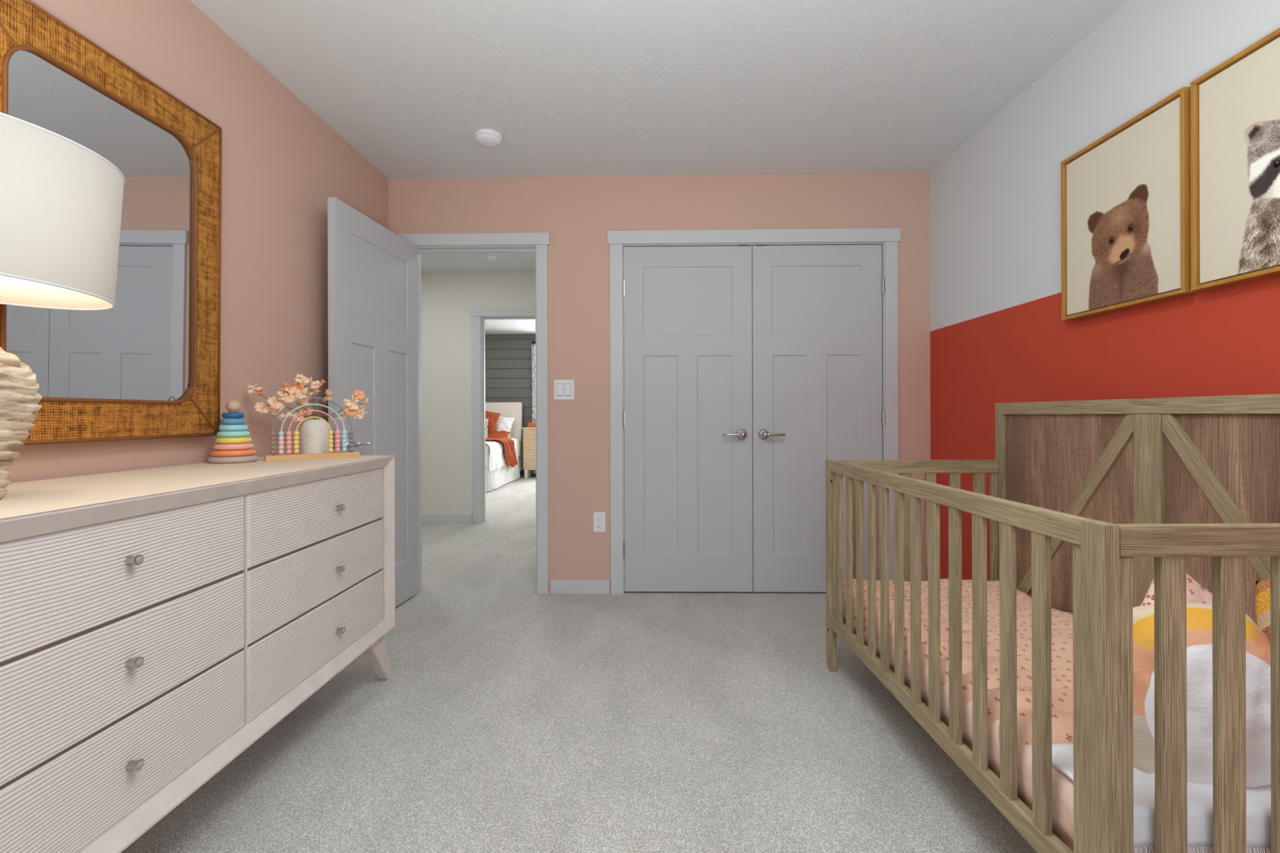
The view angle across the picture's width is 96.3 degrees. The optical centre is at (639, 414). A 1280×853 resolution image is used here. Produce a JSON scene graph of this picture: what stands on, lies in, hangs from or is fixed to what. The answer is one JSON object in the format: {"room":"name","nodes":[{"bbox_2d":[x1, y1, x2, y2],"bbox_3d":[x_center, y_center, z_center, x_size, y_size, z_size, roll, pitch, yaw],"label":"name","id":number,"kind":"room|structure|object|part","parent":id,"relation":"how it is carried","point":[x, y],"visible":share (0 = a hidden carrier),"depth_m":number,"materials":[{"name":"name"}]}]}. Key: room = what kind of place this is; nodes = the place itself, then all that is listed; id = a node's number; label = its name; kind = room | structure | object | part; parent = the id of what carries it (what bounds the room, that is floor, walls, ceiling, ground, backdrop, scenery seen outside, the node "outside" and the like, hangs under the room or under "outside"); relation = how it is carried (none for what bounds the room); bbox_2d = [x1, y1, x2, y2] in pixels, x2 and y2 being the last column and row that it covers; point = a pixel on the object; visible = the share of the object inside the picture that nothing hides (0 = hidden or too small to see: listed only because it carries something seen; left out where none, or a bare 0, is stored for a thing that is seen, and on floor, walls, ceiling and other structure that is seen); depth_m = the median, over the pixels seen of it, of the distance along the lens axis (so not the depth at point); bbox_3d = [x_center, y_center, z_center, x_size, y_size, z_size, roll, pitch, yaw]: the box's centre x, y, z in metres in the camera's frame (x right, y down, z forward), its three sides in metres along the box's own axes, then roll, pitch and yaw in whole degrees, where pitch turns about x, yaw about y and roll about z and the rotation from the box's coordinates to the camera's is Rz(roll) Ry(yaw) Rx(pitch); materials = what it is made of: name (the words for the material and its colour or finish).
{"room":"bedroom","nodes":[
{"label":"bedroom","id":0,"kind":"room"},
{"bbox_2d":[7,0,388,483],"bbox_3d":[-1.583,-0.171,1.161,0.120,2.440,4.560,0,0,1],"label":"wall","id":1,"kind":"structure","parent":0,"point":[282,162],"depth_m":2.22,"materials":[{"name":"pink paint"}]},
{"bbox_2d":[0,0,222,444],"bbox_3d":[-1.476,-0.462,1.602,0.037,1.072,0.781,0,0,1],"label":"wall mirror","id":2,"kind":"object","parent":1,"relation":"attached to","point":[147,366],"visible":0.77,"depth_m":1.65,"materials":[{"name":"wood"}]},
{"bbox_3d":[-1.486,-0.462,1.283,0.030,1.058,0.128,0,0,1],"label":"cane panel","id":3,"kind":"part","parent":2,"relation":"part of","materials":[{"name":"brown wicker"}]},
{"bbox_2d":[6,50,192,400],"bbox_3d":[-1.473,-0.462,1.602,0.004,0.848,0.557,0,0,1],"label":"mirror glass","id":4,"kind":"object","parent":2,"relation":"on","point":[140,348],"depth_m":1.64,"materials":[{"name":"silver"}]},
{"bbox_3d":[-1.477,-0.927,1.602,0.030,0.128,0.767,0,0,1],"label":"cane panel","id":5,"kind":"part","parent":2,"relation":"part of","materials":[{"name":"brown wicker"}]},
{"bbox_3d":[-1.483,0.003,1.602,0.030,0.128,0.767,0,0,1],"label":"cane panel","id":6,"kind":"part","parent":2,"relation":"part of","materials":[{"name":"brown wicker"}]},
{"bbox_3d":[-1.474,-0.462,1.922,0.030,1.058,0.128,0,0,1],"label":"cane panel","id":7,"kind":"part","parent":2,"relation":"part of","materials":[{"name":"brown wicker"}]},
{"bbox_2d":[421,271,535,522],"bbox_3d":[-1.542,-0.171,5.641,6.700,2.440,0.120,0,0,1],"label":"wall","id":8,"kind":"structure","parent":0,"point":[447,299],"depth_m":5.59,"materials":[{"name":"white paint"}]},
{"bbox_2d":[422,514,471,522],"bbox_3d":[-2.402,1.012,5.590,1.535,0.078,0.014,0,0,1],"label":"baseboard","id":9,"kind":"structure","parent":8,"relation":"attached to","point":[425,517],"depth_m":5.57,"materials":[{"name":"white paint"}]},
{"bbox_2d":[470,309,535,522],"bbox_3d":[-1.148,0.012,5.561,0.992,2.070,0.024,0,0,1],"label":"trim","id":10,"kind":"structure","parent":8,"relation":"attached to","point":[476,314],"depth_m":5.57,"materials":[{"name":"white paint"}]},
{"bbox_2d":[484,333,536,475],"bbox_3d":[-1.460,-0.172,9.890,6.700,2.440,0.120,0,0,1],"label":"wall","id":11,"kind":"structure","parent":0,"point":[508,357],"depth_m":9.85,"materials":[{"name":"grey paint"}]},
{"bbox_3d":[-0.865,-1.238,9.770,1.960,0.040,0.097,0,0,1],"label":"curtain rod","id":12,"kind":"object","parent":11,"relation":"attached to","visible":0},
{"bbox_2d":[531,344,536,473],"bbox_3d":[-1.668,-0.101,9.748,0.350,2.200,0.059,0,0,1],"label":"curtain","id":13,"kind":"object","parent":12,"relation":"hanging from","point":[533,346],"visible":0.12,"depth_m":9.76,"materials":[{"name":"white fabric"}]},
{"bbox_2d":[120,475,1037,852],"bbox_3d":[-0.913,1.097,4.343,8.000,0.100,11.190,0,0,1],"label":"floor","id":14,"kind":"structure","parent":0,"point":[509,717],"depth_m":1.83,"materials":[{"name":"grey carpet"}]},
{"bbox_2d":[0,455,395,852],"bbox_3d":[-1.243,0.605,1.487,0.511,0.886,1.642,0,0,1],"label":"dresser","id":15,"kind":"object","parent":14,"relation":"on","point":[156,624],"visible":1,"depth_m":1.24,"materials":[{"name":"white wood"}]},
{"bbox_2d":[0,111,124,499],"bbox_3d":[-1.258,-0.181,1.069,0.440,0.686,0.438,0,0,1],"label":"table lamp","id":16,"kind":"object","parent":15,"relation":"on","point":[61,200],"visible":1,"depth_m":1.06,"materials":[{"name":"fabric"}]},
{"bbox_3d":[-1.258,-0.376,1.069,0.438,0.292,0.435,0,0,1],"label":"lamp shade","id":17,"kind":"part","parent":16,"relation":"part of","materials":[{"name":"beige fabric"}]},
{"bbox_3d":[-1.027,0.301,1.102,0.009,0.193,0.748,0,0,1],"label":"drawer","id":18,"kind":"part","parent":15,"relation":"part of","materials":[{"name":"white wood"}]},
{"bbox_3d":[-1.026,0.502,1.102,0.009,0.189,0.748,0,0,1],"label":"drawer","id":19,"kind":"part","parent":15,"relation":"part of","materials":[{"name":"white wood"}]},
{"bbox_3d":[-1.026,0.702,1.102,0.009,0.193,0.748,0,0,1],"label":"drawer","id":20,"kind":"part","parent":15,"relation":"part of","materials":[{"name":"white wood"}]},
{"bbox_3d":[-1.011,0.290,1.146,0.020,0.021,0.021,0,0,1],"label":"knob","id":21,"kind":"part","parent":15,"relation":"part of","materials":[{"name":"silver metal"}]},
{"bbox_3d":[-1.010,0.495,1.146,0.020,0.021,0.021,0,0,1],"label":"knob","id":22,"kind":"part","parent":15,"relation":"part of","materials":[{"name":"silver metal"}]},
{"bbox_3d":[-1.010,0.700,1.146,0.020,0.021,0.021,0,0,1],"label":"knob","id":23,"kind":"part","parent":15,"relation":"part of","materials":[{"name":"silver metal"}]},
{"bbox_2d":[208,400,257,463],"bbox_3d":[-1.399,0.056,1.972,0.141,0.214,0.141,0,0,1],"label":"stacking toy","id":24,"kind":"object","parent":15,"relation":"on","point":[233,446],"visible":1,"depth_m":1.94,"materials":[{"name":"multicoloured paint"}]},
{"bbox_2d":[264,396,359,461],"bbox_3d":[-1.199,0.048,2.107,0.303,0.228,0.040,0,0,-40],"label":"abacus","id":25,"kind":"object","parent":15,"relation":"on","point":[273,457],"visible":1,"depth_m":2.09,"materials":[{"name":"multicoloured wood"}]},
{"bbox_2d":[300,419,329,453],"bbox_3d":[-1.261,0.090,2.225,0.100,0.145,0.100,0,0,1],"label":"vase","id":26,"kind":"object","parent":15,"relation":"on","point":[314,434],"visible":0.8,"depth_m":2.19,"materials":[{"name":"white ceramic"}]},
{"bbox_2d":[247,384,315,419],"bbox_3d":[-1.358,0.013,2.177,0.223,0.258,0.057,0,0,-25],"label":"stem","id":27,"kind":"object","parent":26,"relation":"in","point":[272,401],"visible":0.98,"depth_m":2.15,"materials":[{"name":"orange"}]},
{"bbox_2d":[271,404,313,422],"bbox_3d":[-1.323,0.048,2.184,0.150,0.186,0.054,0,0,-20],"label":"stem","id":28,"kind":"object","parent":26,"relation":"in","point":[274,412],"visible":0.73,"depth_m":2.18,"materials":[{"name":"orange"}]},
{"bbox_2d":[276,382,314,416],"bbox_3d":[-1.315,0.009,2.196,0.128,0.266,0.044,0,0,-24],"label":"stem","id":29,"kind":"object","parent":26,"relation":"in","point":[287,395],"visible":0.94,"depth_m":2.17,"materials":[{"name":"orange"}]},
{"bbox_2d":[293,373,319,416],"bbox_3d":[-1.282,-0.009,2.206,0.091,0.300,0.050,0,0,-26],"label":"stem","id":30,"kind":"object","parent":26,"relation":"in","point":[299,384],"visible":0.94,"depth_m":2.19,"materials":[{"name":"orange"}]},
{"bbox_3d":[-1.281,0.003,2.207,0.058,0.278,0.013,0,0,-33],"label":"stem","id":31,"kind":"part","parent":30,"relation":"part of","materials":[{"name":"orange"}]},
{"bbox_2d":[308,377,325,416],"bbox_3d":[-1.252,-0.002,2.218,0.060,0.286,0.037,0,0,-26],"label":"stem","id":32,"kind":"object","parent":26,"relation":"in","point":[317,384],"visible":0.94,"depth_m":2.21,"materials":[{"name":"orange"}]},
{"bbox_2d":[315,389,333,419],"bbox_3d":[-1.227,0.021,2.225,0.056,0.241,0.051,0,0,-42],"label":"stem","id":33,"kind":"object","parent":26,"relation":"in","point":[329,394],"visible":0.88,"depth_m":2.23,"materials":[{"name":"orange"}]},
{"bbox_2d":[315,389,368,418],"bbox_3d":[-1.174,0.020,2.263,0.196,0.243,0.047,0,0,-12],"label":"stem","id":34,"kind":"object","parent":26,"relation":"in","point":[355,397],"visible":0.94,"depth_m":2.27,"materials":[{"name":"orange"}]},
{"bbox_3d":[-1.178,0.030,2.253,0.185,0.221,0.010,0,0,-20],"label":"stem","id":35,"kind":"part","parent":34,"relation":"part of","materials":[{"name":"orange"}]},
{"bbox_2d":[317,405,367,419],"bbox_3d":[-1.176,0.050,2.263,0.191,0.182,0.053,0,0,-11],"label":"stem","id":36,"kind":"object","parent":26,"relation":"in","point":[348,412],"visible":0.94,"depth_m":2.26,"materials":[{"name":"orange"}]},
{"bbox_3d":[-1.012,0.301,1.862,0.009,0.193,0.753,0,0,1],"label":"drawer","id":37,"kind":"part","parent":15,"relation":"part of","materials":[{"name":"white wood"}]},
{"bbox_3d":[-1.012,0.501,1.862,0.009,0.189,0.753,0,0,1],"label":"drawer","id":38,"kind":"part","parent":15,"relation":"part of","materials":[{"name":"white wood"}]},
{"bbox_3d":[-1.011,0.702,1.862,0.009,0.193,0.753,0,0,1],"label":"drawer","id":39,"kind":"part","parent":15,"relation":"part of","materials":[{"name":"white wood"}]},
{"bbox_3d":[-0.996,0.307,1.907,0.020,0.021,0.021,0,0,1],"label":"knob","id":40,"kind":"part","parent":15,"relation":"part of","materials":[{"name":"silver metal"}]},
{"bbox_3d":[-0.995,0.512,1.907,0.020,0.021,0.021,0,0,1],"label":"knob","id":41,"kind":"part","parent":15,"relation":"part of","materials":[{"name":"silver metal"}]},
{"bbox_3d":[-0.995,0.717,1.907,0.020,0.021,0.021,0,0,1],"label":"knob","id":42,"kind":"part","parent":15,"relation":"part of","materials":[{"name":"silver metal"}]},
{"bbox_3d":[-1.013,0.943,2.205,0.042,0.208,0.197,0,0,1],"label":"leg","id":43,"kind":"part","parent":15,"relation":"part of","materials":[{"name":"white wood"}]},
{"bbox_2d":[485,402,522,492],"bbox_3d":[-2.765,0.415,8.696,1.594,1.250,2.099,0,0,1],"label":"bed","id":44,"kind":"object","parent":14,"relation":"on","point":[498,474],"visible":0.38,"depth_m":8.92,"materials":[{"name":"beige fabric"}]},
{"bbox_2d":[485,417,488,437],"bbox_3d":[-2.566,0.217,8.999,0.360,0.323,0.187,0,0,-9],"label":"pillow","id":45,"kind":"object","parent":44,"relation":"on","point":[486,420],"visible":0.09,"depth_m":9.01,"materials":[{"name":"white fabric"}]},
{"bbox_2d":[485,410,501,433],"bbox_3d":[-2.566,0.152,9.265,0.596,0.583,0.222,0,0,0],"label":"pillow","id":46,"kind":"object","parent":44,"relation":"on","point":[493,417],"visible":0.23,"depth_m":9.26,"materials":[{"name":"brown fabric"}]},
{"bbox_2d":[487,430,511,437],"bbox_3d":[-2.322,0.328,9.216,0.440,0.148,0.285,0,0,-3],"label":"pillow","id":47,"kind":"object","parent":44,"relation":"on","point":[502,433],"visible":0.66,"depth_m":9.16,"materials":[{"name":"brown fabric"}]},
{"bbox_2d":[485,438,517,471],"bbox_3d":[-2.754,0.568,8.465,1.564,0.390,1.620,0,0,1],"label":"duvet","id":48,"kind":"object","parent":44,"relation":"on","point":[495,460],"depth_m":8.00,"materials":[{"name":"white fabric"}]},
{"bbox_2d":[485,437,518,467],"bbox_3d":[-2.729,0.574,8.585,1.608,0.457,1.022,0,0,1],"label":"throw blanket","id":49,"kind":"object","parent":44,"relation":"on","point":[508,443],"visible":0.61,"depth_m":8.58,"materials":[{"name":"orange fabric"}]},
{"bbox_3d":[-2.776,0.555,8.662,1.532,0.315,1.973,0,0,1],"label":"mattress","id":50,"kind":"part","parent":44,"relation":"part of","materials":[{"name":"white fabric"}]},
{"bbox_2d":[494,416,515,438],"bbox_3d":[-2.437,0.206,9.499,0.708,0.488,0.237,0,0,3],"label":"pillow","id":51,"kind":"object","parent":44,"relation":"on","point":[504,424],"visible":0.19,"depth_m":9.44,"materials":[{"name":"white fabric"}]},
{"bbox_2d":[521,426,536,478],"bbox_3d":[-1.639,0.629,9.556,0.600,0.840,0.275,0,0,1],"label":"nightstand","id":52,"kind":"object","parent":14,"relation":"on","point":[529,437],"visible":0.47,"depth_m":9.44,"materials":[{"name":"brown wood"}]},
{"bbox_3d":[-1.880,0.980,9.473,0.050,0.140,0.050,0,0,1],"label":"leg","id":53,"kind":"part","parent":52,"relation":"part of","materials":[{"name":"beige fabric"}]},
{"bbox_2d":[528,422,535,427],"bbox_3d":[-1.700,0.170,9.555,0.300,0.078,0.140,0,0,1],"label":"box","id":54,"kind":"object","parent":52,"relation":"on","point":[530,424],"visible":0.44,"depth_m":9.49,"materials":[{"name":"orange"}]},
{"bbox_2d":[825,394,1279,852],"bbox_3d":[1.145,0.497,1.668,0.754,1.088,1.410,0,0,0],"label":"crib","id":55,"kind":"object","parent":14,"relation":"on","point":[1088,503],"visible":0.92,"depth_m":1.33,"materials":[{"name":"brown wood"}]},
{"bbox_3d":[0.782,0.613,2.345,0.028,0.857,0.050,0,0,0],"label":"post","id":56,"kind":"part","parent":55,"relation":"part of","materials":[{"name":"brown wood"}]},
{"bbox_3d":[1.134,0.213,2.358,0.674,0.052,0.025,0,0,0],"label":"rail","id":57,"kind":"part","parent":55,"relation":"part of","materials":[{"name":"brown wood"}]},
{"bbox_3d":[0.786,0.834,1.665,0.026,0.046,1.309,0,0,0],"label":"rail","id":58,"kind":"part","parent":55,"relation":"part of","materials":[{"name":"brown wood"}]},
{"bbox_3d":[0.785,0.208,1.665,0.025,0.046,1.309,0,0,0],"label":"rail","id":59,"kind":"part","parent":55,"relation":"part of","materials":[{"name":"brown wood"}]},
{"bbox_3d":[1.496,0.495,2.351,0.045,1.088,0.048,0,0,0],"label":"post","id":60,"kind":"part","parent":55,"relation":"part of","materials":[{"name":"brown wood"}]},
{"bbox_2d":[843,608,1271,852],"bbox_3d":[1.140,0.764,1.673,0.667,0.122,1.329,0,0,0],"label":"mattress","id":61,"kind":"object","parent":55,"relation":"in","point":[1062,785],"visible":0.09,"depth_m":1.22,"materials":[{"name":"beige"}]},
{"bbox_2d":[843,577,1073,747],"bbox_3d":[1.134,0.726,1.770,0.662,0.148,1.115,0,0,0],"label":"quilt","id":62,"kind":"object","parent":61,"relation":"on","point":[1062,681],"visible":0.3,"depth_m":1.66,"materials":[{"name":"pink fabric"}]},
{"bbox_2d":[1140,573,1212,605],"bbox_3d":[1.272,0.535,1.310,0.416,0.399,0.152,0,0,-16],"label":"floral pillow","id":63,"kind":"object","parent":62,"relation":"on","point":[1195,592],"visible":0.08,"depth_m":1.33,"materials":[{"name":"pink fabric"}]},
{"bbox_2d":[1052,742,1271,852],"bbox_3d":[1.139,0.729,1.104,0.629,0.083,0.211,0,0,0],"label":"blanket","id":64,"kind":"object","parent":61,"relation":"on","point":[1199,796],"visible":0.39,"depth_m":1.00,"materials":[{"name":"white fabric"}]},
{"bbox_2d":[1133,602,1271,788],"bbox_3d":[1.103,0.554,1.142,0.336,0.331,0.180,0,0,17],"label":"pillow","id":65,"kind":"object","parent":64,"relation":"on","point":[1199,615],"visible":0.4,"depth_m":1.10,"materials":[{"name":"white fabric"}]},
{"bbox_2d":[1255,577,1270,641],"bbox_3d":[1.391,0.505,1.109,0.132,0.384,0.310,0,0,-20],"label":"striped pillow","id":66,"kind":"object","parent":64,"relation":"on","point":[1262,587],"visible":0.28,"depth_m":1.23,"materials":[{"name":"fabric"}]},
{"bbox_3d":[0.791,0.613,0.985,0.028,0.857,0.050,0,0,0],"label":"post","id":67,"kind":"part","parent":55,"relation":"part of","materials":[{"name":"brown wood"}]},
{"bbox_3d":[1.496,-0.025,1.670,0.040,0.046,1.313,0,0,0],"label":"headboard rail","id":68,"kind":"part","parent":55,"relation":"part of","materials":[{"name":"brown wood"}]},
{"bbox_3d":[1.497,0.415,1.670,0.016,0.848,1.314,0,0,0],"label":"headboard","id":69,"kind":"part","parent":55,"relation":"part of","materials":[{"name":"brown wood"}]},
{"bbox_3d":[1.143,0.213,0.977,0.674,0.052,0.025,0,0,0],"label":"rail","id":70,"kind":"part","parent":55,"relation":"part of","materials":[{"name":"brown wood"}]},
{"bbox_2d":[189,0,1128,334],"bbox_3d":[-0.921,-1.443,4.343,8.000,0.100,11.190,0,0,1],"label":"ceiling","id":71,"kind":"structure","parent":0,"point":[571,88],"depth_m":2.37,"materials":[{"name":"white paint"}]},
{"bbox_2d":[474,128,502,146],"bbox_3d":[-0.754,-1.371,2.855,0.136,0.046,0.136,0,0,1],"label":"smoke detector","id":72,"kind":"object","parent":71,"relation":"attached to","point":[486,137],"visible":1,"depth_m":2.82,"materials":[{"name":"white plastic"}]},
{"bbox_2d":[484,253,498,259],"bbox_3d":[-1.287,-1.369,4.966,0.120,0.046,0.120,0,0,1],"label":"smoke detector","id":73,"kind":"object","parent":71,"relation":"attached to","point":[488,255],"visible":0.99,"depth_m":4.93,"materials":[{"name":"white plastic"}]},
{"bbox_2d":[388,173,930,593],"bbox_3d":[0.101,-0.176,3.409,3.162,2.440,0.120,0,0,1],"label":"wall","id":74,"kind":"structure","parent":0,"point":[578,214],"depth_m":3.35,"materials":[{"name":"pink paint"}]},
{"bbox_2d":[327,197,417,607],"bbox_3d":[-1.351,0.029,2.975,0.170,2.018,0.794,0,0,5],"label":"door","id":75,"kind":"structure","parent":74,"relation":"in","point":[372,270],"depth_m":2.95,"materials":[{"name":"grey paint"}]},
{"bbox_3d":[-1.386,0.118,2.581,0.024,0.080,0.004,0,0,5],"label":"latch plate","id":76,"kind":"part","parent":75,"relation":"part of","materials":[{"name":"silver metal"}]},
{"bbox_3d":[-1.325,0.136,2.683,0.067,0.062,0.146,0,0,5],"label":"handle","id":77,"kind":"part","parent":75,"relation":"part of","materials":[{"name":"silver metal"}]},
{"bbox_2d":[397,232,550,594],"bbox_3d":[-0.972,-0.007,3.357,0.893,2.108,0.024,0,0,1],"label":"trim","id":78,"kind":"structure","parent":74,"relation":"attached to","point":[541,240],"depth_m":3.35,"materials":[{"name":"white paint"}]},
{"bbox_2d":[416,245,537,591],"bbox_3d":[-0.971,0.024,3.428,0.751,2.045,0.122,0,0,1],"label":"trim","id":79,"kind":"structure","parent":74,"relation":"attached to","point":[468,249],"depth_m":3.42,"materials":[{"name":"white paint"}]},
{"bbox_2d":[554,379,573,399],"bbox_3d":[-0.445,-0.147,3.353,0.117,0.116,0.012,0,0,1],"label":"light switch","id":80,"kind":"object","parent":74,"relation":"attached to","point":[563,388],"visible":1,"depth_m":3.35,"materials":[{"name":"white plastic"}]},
{"bbox_2d":[550,579,609,594],"bbox_3d":[-0.350,1.006,3.350,0.347,0.078,0.014,0,0,1],"label":"baseboard","id":81,"kind":"structure","parent":74,"relation":"attached to","point":[569,587],"depth_m":3.34,"materials":[{"name":"white paint"}]},
{"bbox_2d":[593,511,605,532],"bbox_3d":[-0.237,0.627,3.350,0.070,0.116,0.010,0,0,1],"label":"wall outlet","id":82,"kind":"object","parent":74,"relation":"attached to","point":[599,517],"visible":1,"depth_m":3.35,"materials":[{"name":"white plastic"}]},
{"bbox_2d":[596,515,602,521],"bbox_3d":[-0.237,0.607,3.348,0.033,0.033,0.004,0,0,1],"label":"socket","id":83,"kind":"object","parent":82,"relation":"attached to","point":[599,518],"depth_m":3.35,"materials":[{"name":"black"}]},
{"bbox_2d":[596,522,602,528],"bbox_3d":[-0.237,0.647,3.348,0.033,0.033,0.004,0,0,1],"label":"socket","id":84,"kind":"object","parent":82,"relation":"attached to","point":[599,525],"depth_m":3.35,"materials":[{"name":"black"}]},
{"bbox_2d":[622,244,752,591],"bbox_3d":[0.271,0.018,3.333,0.766,2.030,0.102,0,0,1],"label":"door","id":85,"kind":"structure","parent":74,"relation":"in","point":[687,415],"depth_m":3.35,"materials":[{"name":"grey paint"}]},
{"bbox_3d":[0.550,0.114,3.311,0.146,0.062,0.067,0,0,1],"label":"handle","id":86,"kind":"part","parent":85,"relation":"part of","materials":[{"name":"silver metal"}]},
{"bbox_2d":[607,227,900,594],"bbox_3d":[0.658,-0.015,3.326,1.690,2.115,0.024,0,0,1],"label":"trim","id":87,"kind":"structure","parent":74,"relation":"attached to","point":[891,237],"depth_m":3.32,"materials":[{"name":"white paint"}]},
{"bbox_2d":[751,244,884,591],"bbox_3d":[1.041,0.016,3.319,0.766,2.030,0.102,0,0,1],"label":"door","id":88,"kind":"structure","parent":74,"relation":"in","point":[817,353],"depth_m":3.34,"materials":[{"name":"grey paint"}]},
{"bbox_3d":[0.762,0.114,3.307,0.146,0.062,0.067,0,0,1],"label":"handle","id":89,"kind":"part","parent":88,"relation":"part of","materials":[{"name":"silver metal"}]},
{"bbox_2d":[929,0,1279,581],"bbox_3d":[1.698,-0.181,1.097,0.120,2.440,4.560,0,0,1],"label":"wall","id":90,"kind":"structure","parent":0,"point":[998,334],"depth_m":2.28,"materials":[{"name":"red paint"}]},
{"bbox_2d":[1061,86,1198,320],"bbox_3d":[1.630,-0.664,1.943,0.043,0.607,0.506,0,0,1],"label":"framed print","id":91,"kind":"object","parent":90,"relation":"attached to","point":[1126,196],"visible":1,"depth_m":1.89,"materials":[{"name":"beige paper"}]},
{"bbox_2d":[1190,27,1279,290],"bbox_3d":[1.620,-0.664,1.416,0.043,0.607,0.506,0,0,1],"label":"framed print","id":92,"kind":"object","parent":90,"relation":"attached to","point":[1235,104],"visible":1,"depth_m":1.54,"materials":[{"name":"beige paper"}]}
]}

